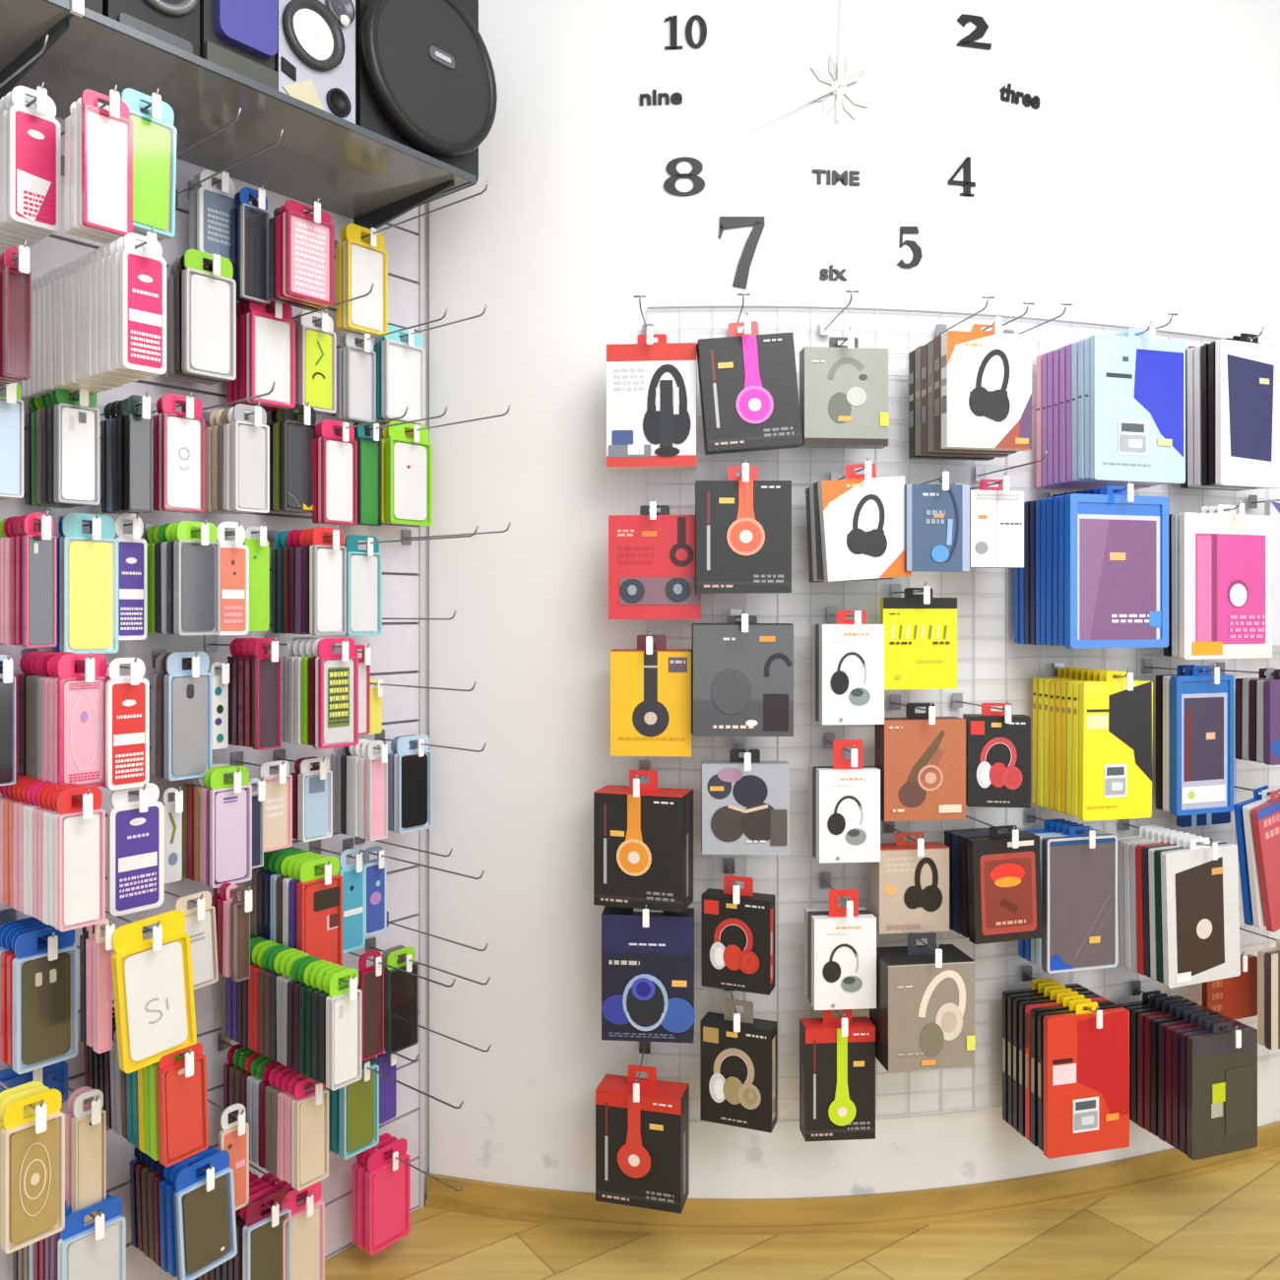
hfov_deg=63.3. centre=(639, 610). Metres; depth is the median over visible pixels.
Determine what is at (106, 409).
pack
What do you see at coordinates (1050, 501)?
pack
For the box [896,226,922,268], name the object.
number
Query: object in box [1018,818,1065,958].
pack
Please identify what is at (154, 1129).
pack
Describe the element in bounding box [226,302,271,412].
pack
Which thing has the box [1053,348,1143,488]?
pack
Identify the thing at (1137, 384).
pack
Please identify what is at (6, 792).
pack
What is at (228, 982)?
pack
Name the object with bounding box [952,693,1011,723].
hook
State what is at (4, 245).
pack
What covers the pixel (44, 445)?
pack
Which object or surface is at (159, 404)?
pack
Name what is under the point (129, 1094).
pack
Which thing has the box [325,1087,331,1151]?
pack
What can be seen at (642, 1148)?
box
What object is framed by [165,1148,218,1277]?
pack
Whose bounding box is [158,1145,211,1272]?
pack
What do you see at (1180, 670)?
pack
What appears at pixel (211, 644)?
hook
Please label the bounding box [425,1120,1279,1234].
baseboard
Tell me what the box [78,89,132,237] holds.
pack
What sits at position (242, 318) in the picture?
pack
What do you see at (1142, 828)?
pack
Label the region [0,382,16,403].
hook
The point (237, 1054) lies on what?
pack
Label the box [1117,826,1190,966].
pack
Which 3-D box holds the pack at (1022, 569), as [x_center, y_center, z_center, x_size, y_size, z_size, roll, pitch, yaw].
[1.092,-0.106,2.647,0.278,0.381,0.015,0,0,-15]
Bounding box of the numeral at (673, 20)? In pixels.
[664,14,706,49]
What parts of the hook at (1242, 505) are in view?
rod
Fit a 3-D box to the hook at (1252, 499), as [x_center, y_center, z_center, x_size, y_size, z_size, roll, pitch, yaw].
[1.759,-0.300,2.850,0.028,0.052,0.172,0,0,-22]
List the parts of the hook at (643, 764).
plate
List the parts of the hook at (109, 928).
rod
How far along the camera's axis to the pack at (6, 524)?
1.86 m
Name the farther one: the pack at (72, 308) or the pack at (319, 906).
the pack at (319, 906)
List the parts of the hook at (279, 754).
plate, rod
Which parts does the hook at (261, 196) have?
rod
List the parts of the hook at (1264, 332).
rod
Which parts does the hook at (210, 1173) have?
rod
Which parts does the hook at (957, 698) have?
plate, rod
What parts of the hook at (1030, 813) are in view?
plate, rod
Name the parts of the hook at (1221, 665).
plate, rod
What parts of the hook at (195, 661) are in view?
plate, rod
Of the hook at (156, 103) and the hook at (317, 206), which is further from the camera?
the hook at (317, 206)
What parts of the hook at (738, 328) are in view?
rod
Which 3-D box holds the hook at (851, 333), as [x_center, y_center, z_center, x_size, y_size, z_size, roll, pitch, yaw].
[0.478,-0.629,2.492,0.028,0.052,0.202,0,0,-5]
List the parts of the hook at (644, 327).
rod, plate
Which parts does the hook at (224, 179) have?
plate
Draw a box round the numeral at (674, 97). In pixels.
[640,89,682,105]
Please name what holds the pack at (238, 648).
hanging from the hook at (211, 644)
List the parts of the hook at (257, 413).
plate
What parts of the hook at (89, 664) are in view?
plate, rod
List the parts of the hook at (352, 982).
rod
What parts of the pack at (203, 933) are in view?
frame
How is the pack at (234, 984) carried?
hanging from the hook at (352, 982)
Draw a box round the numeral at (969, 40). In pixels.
[957,13,991,50]
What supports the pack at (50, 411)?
hanging from the hook at (84, 394)
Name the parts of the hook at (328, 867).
rod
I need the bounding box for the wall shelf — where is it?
[0,0,476,239]
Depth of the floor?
2.53 m
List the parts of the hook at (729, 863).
plate, rod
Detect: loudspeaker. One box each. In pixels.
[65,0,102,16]
[102,0,199,57]
[199,0,278,90]
[274,0,355,124]
[355,0,497,205]
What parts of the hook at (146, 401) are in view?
plate, rod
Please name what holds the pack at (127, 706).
hanging from the hook at (134, 667)
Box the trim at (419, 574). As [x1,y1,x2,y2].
[416,204,423,1208]
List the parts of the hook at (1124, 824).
plate, rod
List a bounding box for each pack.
[0,91,53,236]
[0,95,47,239]
[0,112,42,243]
[0,234,35,246]
[0,238,29,247]
[0,242,18,249]
[0,252,21,382]
[0,262,17,383]
[0,382,23,498]
[0,386,10,499]
[0,515,17,643]
[0,517,7,644]
[0,654,15,785]
[0,660,2,673]
[0,772,17,799]
[0,774,21,904]
[0,916,37,949]
[0,919,41,1060]
[0,921,47,1064]
[0,1060,67,1102]
[0,1081,44,1120]
[0,1085,49,1132]
[0,1088,64,1253]
[1,247,31,380]
[3,515,19,644]
[3,775,27,905]
[6,924,52,1067]
[7,85,61,232]
[8,776,31,907]
[10,514,38,644]
[12,777,37,910]
[12,926,77,1074]
[12,1250,17,1279]
[15,513,41,644]
[15,650,54,774]
[17,1247,23,1279]
[18,779,41,912]
[19,651,60,775]
[21,280,34,398]
[22,512,56,647]
[23,780,48,915]
[23,1245,29,1279]
[25,397,61,508]
[25,652,44,776]
[27,278,40,397]
[28,781,51,916]
[28,1243,33,1279]
[31,275,71,399]
[31,396,73,508]
[31,651,72,778]
[33,782,56,919]
[33,1240,39,1279]
[35,394,76,507]
[36,652,77,779]
[37,272,77,397]
[37,782,76,921]
[39,1238,45,1279]
[41,392,84,506]
[41,653,83,781]
[42,270,77,396]
[42,784,81,924]
[45,1200,65,1279]
[47,268,79,394]
[47,390,87,506]
[48,654,84,783]
[48,785,83,926]
[50,1193,111,1279]
[53,264,96,393]
[53,515,91,651]
[54,388,99,506]
[54,785,105,931]
[55,653,110,786]
[58,262,102,392]
[58,1195,126,1279]
[60,512,118,653]
[64,101,112,244]
[64,259,107,390]
[64,1086,93,1208]
[68,257,115,389]
[69,97,119,241]
[71,1088,106,1225]
[74,255,120,387]
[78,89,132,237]
[79,925,94,1042]
[80,252,126,385]
[83,1007,115,1103]
[85,248,130,383]
[85,924,101,1046]
[88,1011,116,1088]
[92,246,137,382]
[92,918,112,1053]
[93,1016,115,1089]
[98,242,142,380]
[99,1021,116,1110]
[100,402,123,513]
[104,240,151,379]
[104,1024,116,1129]
[105,657,149,790]
[106,400,127,512]
[107,782,164,916]
[109,1030,117,1132]
[111,236,156,377]
[111,909,196,1073]
[112,399,137,513]
[113,512,146,639]
[115,1043,122,1136]
[118,397,141,512]
[120,96,164,241]
[120,232,166,375]
[121,88,177,239]
[121,1070,127,1139]
[124,394,153,512]
[126,1072,133,1145]
[129,1146,141,1248]
[131,1070,138,1149]
[135,1151,146,1252]
[137,1068,144,1152]
[140,1154,153,1257]
[142,1065,150,1156]
[146,524,159,633]
[146,1158,185,1262]
[149,524,163,634]
[149,1050,188,1160]
[150,651,187,776]
[152,397,186,512]
[152,1154,194,1267]
[154,523,169,633]
[156,652,191,777]
[156,1042,208,1166]
[158,393,205,513]
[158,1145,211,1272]
[161,522,195,634]
[162,787,182,883]
[163,258,214,384]
[163,651,212,780]
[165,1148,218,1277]
[166,522,200,634]
[169,256,221,383]
[173,520,220,635]
[173,1150,237,1279]
[174,891,218,989]
[175,254,223,382]
[181,249,236,381]
[182,762,216,878]
[188,763,220,880]
[189,173,221,250]
[193,764,228,882]
[196,169,235,260]
[199,765,234,884]
[203,1271,209,1279]
[205,410,239,514]
[206,766,252,888]
[209,661,228,749]
[209,1170,252,1279]
[210,881,226,947]
[211,408,247,513]
[215,1173,258,1279]
[216,521,249,635]
[217,407,249,513]
[217,882,232,974]
[218,1103,249,1211]
[221,974,226,1036]
[222,884,240,977]
[222,1177,264,1279]
[223,406,254,512]
[223,1043,248,1123]
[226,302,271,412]
[226,638,249,745]
[226,933,253,1039]
[228,1182,271,1279]
[229,1046,255,1123]
[230,192,257,303]
[230,403,269,512]
[230,886,250,981]
[231,638,247,745]
[232,934,257,1041]
[233,301,279,410]
[234,1186,277,1279]
[235,1049,260,1121]
[237,187,270,305]
[237,936,264,1044]
[238,638,263,746]
[239,302,281,409]
[241,1052,266,1122]
[242,526,269,631]
[242,939,267,1047]
[242,1188,291,1279]
[245,638,269,747]
[246,300,295,408]
[246,1055,276,1160]
[247,777,263,868]
[248,940,275,1049]
[251,851,266,935]
[252,638,281,750]
[253,943,279,1052]
[253,1058,281,1164]
[257,760,292,852]
[257,846,295,938]
[258,944,285,1055]
[258,1060,285,1168]
[260,1172,274,1182]
[263,847,301,940]
[264,946,291,1058]
[264,1064,293,1172]
[266,1175,292,1191]
[267,410,297,512]
[268,207,318,311]
[269,849,307,943]
[270,530,283,633]
[270,948,297,1060]
[270,1067,301,1176]
[272,408,303,512]
[273,1180,298,1197]
[275,204,324,309]
[276,530,289,633]
[276,851,314,944]
[276,950,303,1063]
[276,1070,307,1180]
[279,403,317,512]
[280,1183,306,1206]
[281,637,314,742]
[281,952,309,1066]
[281,1180,324,1279]
[282,199,334,307]
[282,853,319,946]
[283,529,298,633]
[284,1073,315,1183]
[286,955,314,1070]
[287,638,306,743]
[288,854,325,949]
[289,529,303,634]
[290,756,319,838]
[291,1077,328,1191]
[293,957,321,1073]
[294,313,325,414]
[294,638,311,745]
[295,529,325,634]
[296,855,342,965]
[297,310,336,414]
[297,757,332,841]
[298,960,327,1076]
[301,527,332,634]
[301,638,333,745]
[305,960,333,1079]
[308,638,341,746]
[309,526,346,635]
[312,422,342,524]
[312,963,341,1082]
[315,638,358,749]
[318,419,357,525]
[319,965,348,1085]
[325,967,361,1090]
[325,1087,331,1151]
[330,745,349,831]
[330,1061,363,1153]
[335,227,375,336]
[335,335,363,423]
[335,746,349,833]
[337,847,365,954]
[338,1056,379,1159]
[340,746,355,834]
[342,223,387,337]
[342,332,376,423]
[345,534,382,635]
[346,738,362,835]
[351,738,368,836]
[351,1133,390,1244]
[352,423,370,440]
[354,422,382,526]
[354,644,370,734]
[356,1136,397,1249]
[357,949,383,1061]
[358,740,377,838]
[362,845,386,936]
[364,740,387,840]
[364,1138,410,1255]
[365,679,382,734]
[374,332,407,422]
[376,1052,396,1124]
[380,422,412,525]
[381,324,425,424]
[381,945,404,971]
[384,420,432,526]
[384,946,418,1054]
[387,734,416,831]
[393,734,432,833]
[1002,977,1082,1122]
[1007,980,1088,1127]
[1013,984,1094,1132]
[1014,494,1058,643]
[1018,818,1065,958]
[1019,493,1063,644]
[1019,987,1100,1137]
[1024,492,1069,643]
[1024,820,1095,961]
[1024,990,1108,1141]
[1029,492,1075,644]
[1030,822,1102,963]
[1030,994,1114,1146]
[1031,667,1078,805]
[1035,490,1081,644]
[1035,824,1108,967]
[1036,354,1087,490]
[1037,668,1070,807]
[1037,998,1121,1151]
[1040,490,1087,644]
[1042,352,1093,489]
[1042,826,1117,973]
[1043,668,1088,808]
[1043,1001,1129,1158]
[1046,489,1093,645]
[1047,350,1137,489]
[1049,669,1082,811]
[1052,487,1114,645]
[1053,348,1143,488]
[1054,669,1088,812]
[1058,487,1121,645]
[1059,345,1150,488]
[1061,669,1106,814]
[1064,485,1168,648]
[1066,343,1156,486]
[1066,670,1136,815]
[1071,334,1159,485]
[1072,670,1120,817]
[1078,332,1165,484]
[1078,671,1152,821]
[1084,329,1142,479]
[1089,327,1185,484]
[1117,825,1178,964]
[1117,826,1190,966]
[1118,990,1183,1008]
[1123,828,1196,969]
[1125,992,1190,1120]
[1129,830,1203,972]
[1131,996,1197,1124]
[1136,831,1182,975]
[1137,999,1204,1128]
[1141,832,1215,977]
[1145,1002,1211,1132]
[1148,833,1221,980]
[1151,1005,1219,1136]
[1153,835,1227,983]
[1155,664,1214,810]
[1157,1008,1225,1141]
[1160,836,1240,988]
[1162,665,1204,812]
[1163,506,1216,656]
[1165,1012,1233,1146]
[1170,665,1233,815]
[1171,506,1227,657]
[1172,1015,1241,1150]
[1176,811,1230,827]
[1179,504,1272,659]
[1179,1018,1248,1153]
[1180,343,1241,491]
[1186,341,1247,490]
[1186,1021,1257,1160]
[1194,345,1257,489]
[1201,337,1260,488]
[1202,954,1257,1020]
[1208,335,1250,485]
[1215,332,1279,488]
[1233,785,1279,925]
[1235,668,1273,760]
[1242,668,1279,761]
[1242,786,1279,927]
[1249,669,1279,762]
[1250,788,1279,932]
[1256,679,1268,763]
[1257,938,1279,1046]
[1264,501,1279,644]
[1264,679,1279,765]
[1265,950,1279,1050]
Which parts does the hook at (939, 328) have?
plate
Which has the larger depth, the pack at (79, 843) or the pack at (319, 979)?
the pack at (319, 979)
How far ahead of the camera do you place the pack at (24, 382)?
1.91 m
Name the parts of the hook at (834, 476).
plate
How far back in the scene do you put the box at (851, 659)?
2.41 m
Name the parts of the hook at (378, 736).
plate, rod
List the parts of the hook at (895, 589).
plate, rod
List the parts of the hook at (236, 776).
rod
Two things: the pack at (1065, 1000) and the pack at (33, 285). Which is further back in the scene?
the pack at (1065, 1000)
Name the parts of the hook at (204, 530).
plate, rod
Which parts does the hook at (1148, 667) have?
plate, rod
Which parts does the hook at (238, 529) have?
rod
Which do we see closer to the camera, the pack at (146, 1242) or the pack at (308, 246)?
the pack at (146, 1242)
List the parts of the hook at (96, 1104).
rod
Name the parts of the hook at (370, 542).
rod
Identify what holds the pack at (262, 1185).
hanging from the hook at (275, 1208)
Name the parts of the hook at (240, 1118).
rod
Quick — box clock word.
[812,169,859,186]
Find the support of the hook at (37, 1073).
attached to the panel at (394, 653)
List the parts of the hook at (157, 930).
rod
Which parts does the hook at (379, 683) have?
rod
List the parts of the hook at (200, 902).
rod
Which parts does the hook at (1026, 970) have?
plate, rod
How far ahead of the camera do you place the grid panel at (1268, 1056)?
2.62 m
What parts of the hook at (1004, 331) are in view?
plate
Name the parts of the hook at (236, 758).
plate, rod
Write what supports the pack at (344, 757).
hanging from the hook at (384, 747)
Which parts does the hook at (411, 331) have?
rod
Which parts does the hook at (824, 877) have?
plate, rod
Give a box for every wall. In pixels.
[423,202,429,1198]
[429,0,1279,1198]
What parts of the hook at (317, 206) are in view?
rod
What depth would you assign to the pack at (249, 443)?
2.14 m
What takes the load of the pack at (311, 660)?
hanging from the hook at (345, 644)
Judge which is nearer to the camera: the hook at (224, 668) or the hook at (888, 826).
the hook at (224, 668)
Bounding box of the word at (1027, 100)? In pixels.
[999,83,1040,109]
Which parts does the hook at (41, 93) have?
rod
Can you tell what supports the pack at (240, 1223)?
hanging from the hook at (275, 1208)
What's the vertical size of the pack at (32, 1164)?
0.222 m
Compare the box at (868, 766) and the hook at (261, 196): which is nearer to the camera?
the hook at (261, 196)
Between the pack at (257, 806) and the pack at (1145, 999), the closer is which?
the pack at (257, 806)
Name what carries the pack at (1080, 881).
hanging from the hook at (1030, 813)
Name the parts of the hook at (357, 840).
plate, rod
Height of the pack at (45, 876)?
0.228 m
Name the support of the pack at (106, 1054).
hanging from the hook at (189, 1056)
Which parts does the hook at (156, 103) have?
plate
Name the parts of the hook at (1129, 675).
plate, rod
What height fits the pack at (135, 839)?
0.229 m
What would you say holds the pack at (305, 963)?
hanging from the hook at (352, 982)
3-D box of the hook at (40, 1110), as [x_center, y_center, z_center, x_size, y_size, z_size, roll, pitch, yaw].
[-1.080,0.771,1.721,0.440,0.052,0.028,0,0,39]
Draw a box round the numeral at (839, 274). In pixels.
[819,264,846,280]
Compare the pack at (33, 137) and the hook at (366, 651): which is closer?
the pack at (33, 137)
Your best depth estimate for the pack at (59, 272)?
1.83 m
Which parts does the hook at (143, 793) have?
rod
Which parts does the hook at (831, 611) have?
plate, rod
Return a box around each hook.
[0,34,48,87]
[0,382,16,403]
[0,510,51,539]
[0,653,12,683]
[0,907,58,960]
[0,1081,46,1133]
[6,1063,42,1083]
[12,240,29,273]
[21,648,94,682]
[25,80,47,115]
[28,388,88,411]
[52,1077,100,1125]
[59,512,101,540]
[61,84,120,135]
[61,87,161,175]
[71,788,92,819]
[88,1211,104,1240]
[92,919,115,950]
[95,390,150,424]
[103,783,147,812]
[105,910,162,951]
[107,655,139,685]
[110,512,140,539]
[112,1016,193,1077]
[128,786,183,813]
[134,226,156,258]
[143,518,208,545]
[150,391,193,418]
[152,648,199,677]
[164,891,204,920]
[169,249,220,276]
[175,128,283,206]
[176,107,241,155]
[176,381,275,411]
[181,876,252,912]
[185,1157,214,1191]
[188,170,229,198]
[202,401,261,428]
[203,635,278,661]
[207,1098,245,1136]
[208,658,229,684]
[214,521,266,546]
[217,1032,322,1105]
[223,767,241,792]
[224,520,242,546]
[230,751,286,783]
[249,184,265,209]
[249,1162,313,1217]
[250,1194,278,1227]
[252,776,265,801]
[258,948,357,1000]
[265,301,282,319]
[265,401,310,425]
[265,634,348,661]
[266,525,339,549]
[273,748,325,779]
[291,282,374,319]
[291,308,327,331]
[303,197,320,223]
[309,838,362,872]
[313,740,387,763]
[314,860,331,885]
[332,406,408,442]
[334,180,489,256]
[336,308,447,352]
[342,525,478,556]
[342,837,484,879]
[347,952,455,987]
[354,836,452,857]
[357,642,370,665]
[361,1061,463,1108]
[364,405,447,441]
[365,936,490,985]
[370,679,476,697]
[375,305,487,346]
[375,729,486,757]
[377,1147,464,1191]
[379,404,511,442]
[382,610,456,620]
[386,910,488,951]
[390,1052,419,1066]
[401,522,511,544]
[418,1024,491,1052]
[633,760,649,797]
[633,1041,650,1102]
[634,295,653,339]
[642,904,648,927]
[645,630,660,654]
[646,322,653,344]
[649,498,660,519]
[723,857,739,903]
[723,989,740,1031]
[728,293,750,332]
[729,609,748,632]
[732,736,751,770]
[736,459,749,481]
[742,312,751,333]
[819,290,858,335]
[819,872,853,919]
[823,732,857,767]
[826,606,861,629]
[830,457,871,480]
[834,1010,847,1036]
[838,326,854,348]
[883,821,924,856]
[890,581,930,604]
[890,694,935,724]
[909,932,942,967]
[918,467,949,490]
[935,296,994,336]
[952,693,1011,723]
[954,472,1009,494]
[965,815,1019,848]
[970,302,1034,331]
[974,449,1047,481]
[981,313,1001,335]
[1003,303,1072,334]
[1022,965,1102,1028]
[1024,807,1095,848]
[1048,480,1133,502]
[1053,662,1133,690]
[1119,818,1217,860]
[1131,979,1241,1048]
[1135,320,1155,341]
[1143,658,1219,684]
[1155,313,1178,328]
[1168,500,1244,520]
[1187,326,1267,349]
[1216,662,1279,674]
[1233,785,1279,795]
[1239,927,1276,940]
[1240,952,1247,971]
[1248,494,1279,509]
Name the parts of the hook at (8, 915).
plate, rod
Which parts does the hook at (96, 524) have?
rod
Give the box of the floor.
[324,1152,1279,1279]
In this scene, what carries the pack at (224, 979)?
hanging from the hook at (352, 982)
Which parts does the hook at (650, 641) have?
plate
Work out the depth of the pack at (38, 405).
1.91 m
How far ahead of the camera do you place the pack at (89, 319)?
1.74 m
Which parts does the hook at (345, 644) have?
plate, rod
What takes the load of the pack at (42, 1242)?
hanging from the hook at (99, 1219)
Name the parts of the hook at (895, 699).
plate, rod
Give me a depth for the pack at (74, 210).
1.68 m
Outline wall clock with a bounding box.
[712,0,867,147]
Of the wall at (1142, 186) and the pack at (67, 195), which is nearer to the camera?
the pack at (67, 195)
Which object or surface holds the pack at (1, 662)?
hanging from the hook at (7, 665)
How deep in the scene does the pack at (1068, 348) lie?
2.55 m
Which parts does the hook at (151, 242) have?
rod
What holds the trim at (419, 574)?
attached to the wall at (425, 206)
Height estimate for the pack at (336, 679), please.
0.230 m
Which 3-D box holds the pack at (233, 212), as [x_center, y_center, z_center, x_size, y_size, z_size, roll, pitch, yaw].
[-0.828,-0.763,2.185,0.016,0.229,0.063,0,0,39]
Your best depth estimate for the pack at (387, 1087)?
2.52 m
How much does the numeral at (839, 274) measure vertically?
0.037 m
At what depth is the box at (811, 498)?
2.45 m
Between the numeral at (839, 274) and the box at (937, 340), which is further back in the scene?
the numeral at (839, 274)
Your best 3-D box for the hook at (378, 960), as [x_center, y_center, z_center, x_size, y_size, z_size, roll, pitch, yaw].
[-0.572,0.788,2.306,0.491,0.052,0.028,0,0,39]
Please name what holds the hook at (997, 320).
attached to the grid panel at (1268, 1056)
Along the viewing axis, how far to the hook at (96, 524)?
1.94 m
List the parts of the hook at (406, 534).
plate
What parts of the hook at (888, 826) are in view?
plate, rod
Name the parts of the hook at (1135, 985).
plate, rod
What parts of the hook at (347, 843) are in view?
plate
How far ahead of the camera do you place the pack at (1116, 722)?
2.49 m
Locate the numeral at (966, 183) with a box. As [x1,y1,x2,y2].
[947,156,975,196]
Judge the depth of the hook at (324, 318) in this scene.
2.33 m
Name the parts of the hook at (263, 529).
plate, rod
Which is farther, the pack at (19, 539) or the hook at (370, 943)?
the hook at (370, 943)
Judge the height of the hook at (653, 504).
0.052 m
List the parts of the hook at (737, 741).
plate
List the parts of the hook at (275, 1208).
rod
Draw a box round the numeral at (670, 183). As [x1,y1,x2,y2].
[663,156,704,195]
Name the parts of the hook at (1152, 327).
rod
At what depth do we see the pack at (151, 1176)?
2.00 m
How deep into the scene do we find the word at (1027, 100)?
2.69 m
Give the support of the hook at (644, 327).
attached to the grid panel at (1268, 1056)
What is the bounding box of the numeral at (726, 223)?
[718,216,765,288]
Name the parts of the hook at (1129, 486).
plate, rod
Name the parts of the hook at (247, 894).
rod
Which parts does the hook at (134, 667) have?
rod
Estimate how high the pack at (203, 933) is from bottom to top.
0.184 m
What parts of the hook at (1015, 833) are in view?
rod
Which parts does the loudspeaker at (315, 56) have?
trim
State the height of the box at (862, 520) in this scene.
0.274 m
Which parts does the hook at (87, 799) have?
rod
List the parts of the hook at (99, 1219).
rod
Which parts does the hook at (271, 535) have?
plate, rod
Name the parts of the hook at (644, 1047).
rod, plate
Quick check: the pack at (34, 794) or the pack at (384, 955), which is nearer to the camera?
the pack at (34, 794)
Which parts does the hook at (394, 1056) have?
rod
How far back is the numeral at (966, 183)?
2.66 m
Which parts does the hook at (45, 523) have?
rod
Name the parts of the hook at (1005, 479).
rod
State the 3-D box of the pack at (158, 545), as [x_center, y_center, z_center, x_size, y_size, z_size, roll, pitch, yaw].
[-0.927,-0.064,2.082,0.015,0.219,0.084,0,0,39]
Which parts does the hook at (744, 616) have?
plate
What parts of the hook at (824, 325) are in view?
plate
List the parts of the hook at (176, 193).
plate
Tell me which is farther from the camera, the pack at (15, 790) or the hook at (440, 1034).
the hook at (440, 1034)
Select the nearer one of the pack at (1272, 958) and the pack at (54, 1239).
the pack at (54, 1239)
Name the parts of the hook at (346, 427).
rod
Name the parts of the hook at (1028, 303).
rod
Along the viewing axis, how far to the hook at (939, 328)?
2.59 m
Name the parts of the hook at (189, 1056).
rod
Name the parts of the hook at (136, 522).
rod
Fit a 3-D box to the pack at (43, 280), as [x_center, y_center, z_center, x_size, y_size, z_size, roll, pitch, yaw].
[-1.062,-0.503,1.901,0.015,0.219,0.071,0,0,38]
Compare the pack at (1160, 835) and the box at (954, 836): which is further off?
the pack at (1160, 835)
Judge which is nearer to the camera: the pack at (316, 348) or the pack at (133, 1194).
the pack at (133, 1194)
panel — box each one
[0,116,418,1279]
[646,305,1279,1125]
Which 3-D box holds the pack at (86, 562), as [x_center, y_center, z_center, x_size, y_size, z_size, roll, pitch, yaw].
[-1.038,-0.050,1.960,0.022,0.264,0.098,0,0,39]
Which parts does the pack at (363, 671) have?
frame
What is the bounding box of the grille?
[378,0,490,143]
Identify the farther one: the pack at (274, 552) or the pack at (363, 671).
the pack at (363, 671)
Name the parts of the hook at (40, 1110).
rod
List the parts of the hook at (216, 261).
rod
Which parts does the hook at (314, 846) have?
plate, rod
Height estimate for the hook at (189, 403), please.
0.052 m
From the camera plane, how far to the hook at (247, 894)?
2.02 m
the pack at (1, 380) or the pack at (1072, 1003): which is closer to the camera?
the pack at (1, 380)
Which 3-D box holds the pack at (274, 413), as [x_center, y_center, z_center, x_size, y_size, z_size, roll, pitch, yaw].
[-0.794,-0.338,2.331,0.015,0.234,0.084,0,0,39]
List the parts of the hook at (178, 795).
rod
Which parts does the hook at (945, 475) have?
rod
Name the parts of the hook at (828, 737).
plate, rod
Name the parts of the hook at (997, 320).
rod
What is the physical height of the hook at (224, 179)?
0.052 m
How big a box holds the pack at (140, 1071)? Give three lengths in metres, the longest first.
0.189 x 0.081 x 0.016 m
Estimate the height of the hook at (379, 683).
0.052 m
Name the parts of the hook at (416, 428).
plate, rod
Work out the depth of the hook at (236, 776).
2.08 m
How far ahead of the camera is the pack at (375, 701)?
2.51 m
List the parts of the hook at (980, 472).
plate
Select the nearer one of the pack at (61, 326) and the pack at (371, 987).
the pack at (61, 326)
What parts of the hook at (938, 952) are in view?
rod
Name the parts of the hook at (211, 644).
plate, rod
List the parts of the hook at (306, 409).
plate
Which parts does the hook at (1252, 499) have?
plate, rod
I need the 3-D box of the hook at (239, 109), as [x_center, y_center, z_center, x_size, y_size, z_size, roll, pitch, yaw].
[-0.876,-0.879,1.984,0.425,0.038,0.028,0,0,39]
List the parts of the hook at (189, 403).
plate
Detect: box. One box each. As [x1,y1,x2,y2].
[593,768,693,912]
[595,1064,689,1214]
[601,905,695,1043]
[606,333,697,471]
[608,505,700,619]
[610,635,692,756]
[691,615,793,736]
[695,466,791,592]
[696,320,802,454]
[700,998,777,1133]
[701,749,789,854]
[701,875,775,995]
[799,336,888,448]
[799,1009,875,1141]
[804,906,866,998]
[805,487,893,582]
[807,909,871,1003]
[808,764,868,855]
[809,484,897,580]
[811,624,815,720]
[811,889,876,1010]
[812,765,875,858]
[813,481,824,579]
[815,624,819,721]
[816,739,880,863]
[817,462,911,581]
[819,610,884,724]
[869,932,975,1072]
[870,832,949,934]
[874,703,965,821]
[880,587,957,689]
[903,479,969,572]
[908,350,994,460]
[914,345,993,457]
[921,343,1008,457]
[927,339,1016,454]
[934,334,1018,451]
[941,323,1031,450]
[944,827,989,930]
[951,829,1021,933]
[959,831,1030,937]
[962,703,1030,808]
[965,825,1042,944]
[969,479,1023,568]
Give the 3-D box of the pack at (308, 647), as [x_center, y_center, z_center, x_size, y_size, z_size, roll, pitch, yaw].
[-0.686,0.173,2.241,0.015,0.227,0.093,1,0,39]
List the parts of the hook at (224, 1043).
plate, rod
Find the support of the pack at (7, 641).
hanging from the hook at (45, 523)
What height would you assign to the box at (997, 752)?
0.243 m
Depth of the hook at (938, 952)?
2.33 m
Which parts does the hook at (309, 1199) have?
rod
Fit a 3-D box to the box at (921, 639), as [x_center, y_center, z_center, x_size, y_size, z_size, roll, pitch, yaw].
[0.663,0.067,2.468,0.184,0.240,0.025,0,0,-8]
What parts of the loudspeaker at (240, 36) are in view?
panel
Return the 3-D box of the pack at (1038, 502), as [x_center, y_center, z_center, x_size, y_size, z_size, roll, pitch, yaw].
[1.109,-0.106,2.583,0.278,0.381,0.016,0,0,-16]
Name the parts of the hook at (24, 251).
rod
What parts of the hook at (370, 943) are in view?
plate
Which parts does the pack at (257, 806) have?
frame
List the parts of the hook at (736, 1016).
rod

